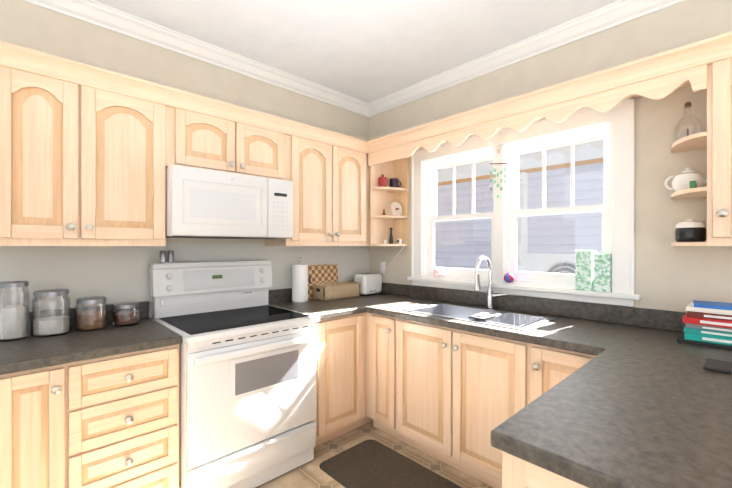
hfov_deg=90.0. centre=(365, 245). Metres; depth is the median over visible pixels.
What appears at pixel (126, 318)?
jar
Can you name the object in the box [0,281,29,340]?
jar
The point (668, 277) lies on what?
wall
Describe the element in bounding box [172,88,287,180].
upper cabinet
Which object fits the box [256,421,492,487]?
floor
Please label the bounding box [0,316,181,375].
countertop
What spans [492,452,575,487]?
base cabinet
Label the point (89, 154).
upper cabinet
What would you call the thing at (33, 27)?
wall
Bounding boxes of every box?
[312,281,359,300]
[575,250,611,291]
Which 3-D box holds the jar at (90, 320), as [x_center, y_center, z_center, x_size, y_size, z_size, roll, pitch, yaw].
[-1.448,0.354,1.931,0.138,0.162,0.138,0,0,-44]
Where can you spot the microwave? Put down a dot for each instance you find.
(207, 203)
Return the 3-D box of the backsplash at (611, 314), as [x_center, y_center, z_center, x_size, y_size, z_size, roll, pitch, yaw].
[0.989,0.386,2.506,0.020,0.099,2.778,0,0,-44]
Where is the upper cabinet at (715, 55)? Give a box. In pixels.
[700,32,731,245]
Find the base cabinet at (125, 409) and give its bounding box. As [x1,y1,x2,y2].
[72,344,178,487]
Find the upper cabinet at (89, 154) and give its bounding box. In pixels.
[0,44,99,245]
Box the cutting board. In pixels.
[308,264,337,298]
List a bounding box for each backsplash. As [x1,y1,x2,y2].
[30,288,311,331]
[381,282,686,331]
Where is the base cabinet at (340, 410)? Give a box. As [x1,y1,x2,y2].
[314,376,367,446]
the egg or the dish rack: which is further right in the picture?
the dish rack
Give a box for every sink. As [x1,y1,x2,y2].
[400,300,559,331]
[403,303,555,330]
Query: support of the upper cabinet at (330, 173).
attached to the wall at (33, 27)
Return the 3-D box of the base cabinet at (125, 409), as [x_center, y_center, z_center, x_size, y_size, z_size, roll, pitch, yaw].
[-1.299,0.913,1.850,0.489,0.874,0.616,0,0,-44]
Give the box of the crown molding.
[22,0,685,116]
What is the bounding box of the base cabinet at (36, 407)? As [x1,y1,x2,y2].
[0,364,71,487]
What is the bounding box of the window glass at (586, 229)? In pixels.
[435,141,602,273]
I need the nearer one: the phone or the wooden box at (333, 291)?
the phone
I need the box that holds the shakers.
[160,251,173,262]
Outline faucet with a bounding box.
[474,256,506,308]
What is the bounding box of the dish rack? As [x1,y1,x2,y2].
[468,313,543,327]
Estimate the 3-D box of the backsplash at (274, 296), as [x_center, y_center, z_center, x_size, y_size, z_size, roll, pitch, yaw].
[-0.887,0.386,2.653,2.538,0.099,0.020,0,0,-44]
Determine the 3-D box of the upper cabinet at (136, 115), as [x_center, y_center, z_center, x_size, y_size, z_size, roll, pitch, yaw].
[-1.372,-0.427,1.986,0.443,0.856,0.321,0,0,-44]
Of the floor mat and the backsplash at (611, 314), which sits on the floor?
the floor mat
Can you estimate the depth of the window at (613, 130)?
2.46 m
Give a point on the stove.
(247, 385)
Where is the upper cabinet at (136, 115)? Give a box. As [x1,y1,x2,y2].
[100,68,171,245]
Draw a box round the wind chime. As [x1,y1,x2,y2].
[490,149,506,197]
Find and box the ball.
[504,273,513,283]
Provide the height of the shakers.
0.072 m
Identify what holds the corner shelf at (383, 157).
attached to the wall at (33, 27)
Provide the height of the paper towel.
0.349 m
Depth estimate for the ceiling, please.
2.27 m
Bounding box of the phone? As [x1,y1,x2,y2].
[703,358,731,373]
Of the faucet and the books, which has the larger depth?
the faucet
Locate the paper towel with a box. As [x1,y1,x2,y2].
[290,257,309,302]
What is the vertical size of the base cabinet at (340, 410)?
0.874 m
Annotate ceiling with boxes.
[94,0,618,102]
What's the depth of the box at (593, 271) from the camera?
2.14 m
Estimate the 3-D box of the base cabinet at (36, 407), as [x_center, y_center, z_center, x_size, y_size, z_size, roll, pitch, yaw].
[-1.519,0.913,1.642,0.229,0.874,0.616,0,0,-44]
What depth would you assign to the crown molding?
2.37 m
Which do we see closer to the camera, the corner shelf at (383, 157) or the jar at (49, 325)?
the jar at (49, 325)
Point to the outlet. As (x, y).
(382, 268)
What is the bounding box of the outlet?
[380,242,404,273]
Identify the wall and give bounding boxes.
[0,0,368,318]
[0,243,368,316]
[369,0,731,312]
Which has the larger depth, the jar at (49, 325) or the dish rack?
the dish rack
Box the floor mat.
[319,439,462,487]
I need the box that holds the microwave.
[166,164,292,238]
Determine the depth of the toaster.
3.22 m
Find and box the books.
[677,300,731,349]
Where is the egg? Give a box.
[433,268,445,278]
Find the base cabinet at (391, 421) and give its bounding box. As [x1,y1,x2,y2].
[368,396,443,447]
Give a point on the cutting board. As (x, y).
(320, 274)
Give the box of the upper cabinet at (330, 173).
[265,120,371,245]
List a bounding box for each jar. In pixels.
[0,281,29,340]
[31,289,70,336]
[75,296,106,330]
[112,302,139,325]
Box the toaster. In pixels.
[354,273,381,295]
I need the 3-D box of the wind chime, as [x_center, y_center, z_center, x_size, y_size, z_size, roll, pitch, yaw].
[0.926,-0.509,2.561,0.016,0.342,0.121,0,0,-44]
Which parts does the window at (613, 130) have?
glass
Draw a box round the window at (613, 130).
[407,97,640,306]
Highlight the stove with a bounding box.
[149,260,319,487]
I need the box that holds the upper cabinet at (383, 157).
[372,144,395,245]
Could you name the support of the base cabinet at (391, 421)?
on the floor
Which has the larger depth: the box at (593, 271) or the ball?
the ball

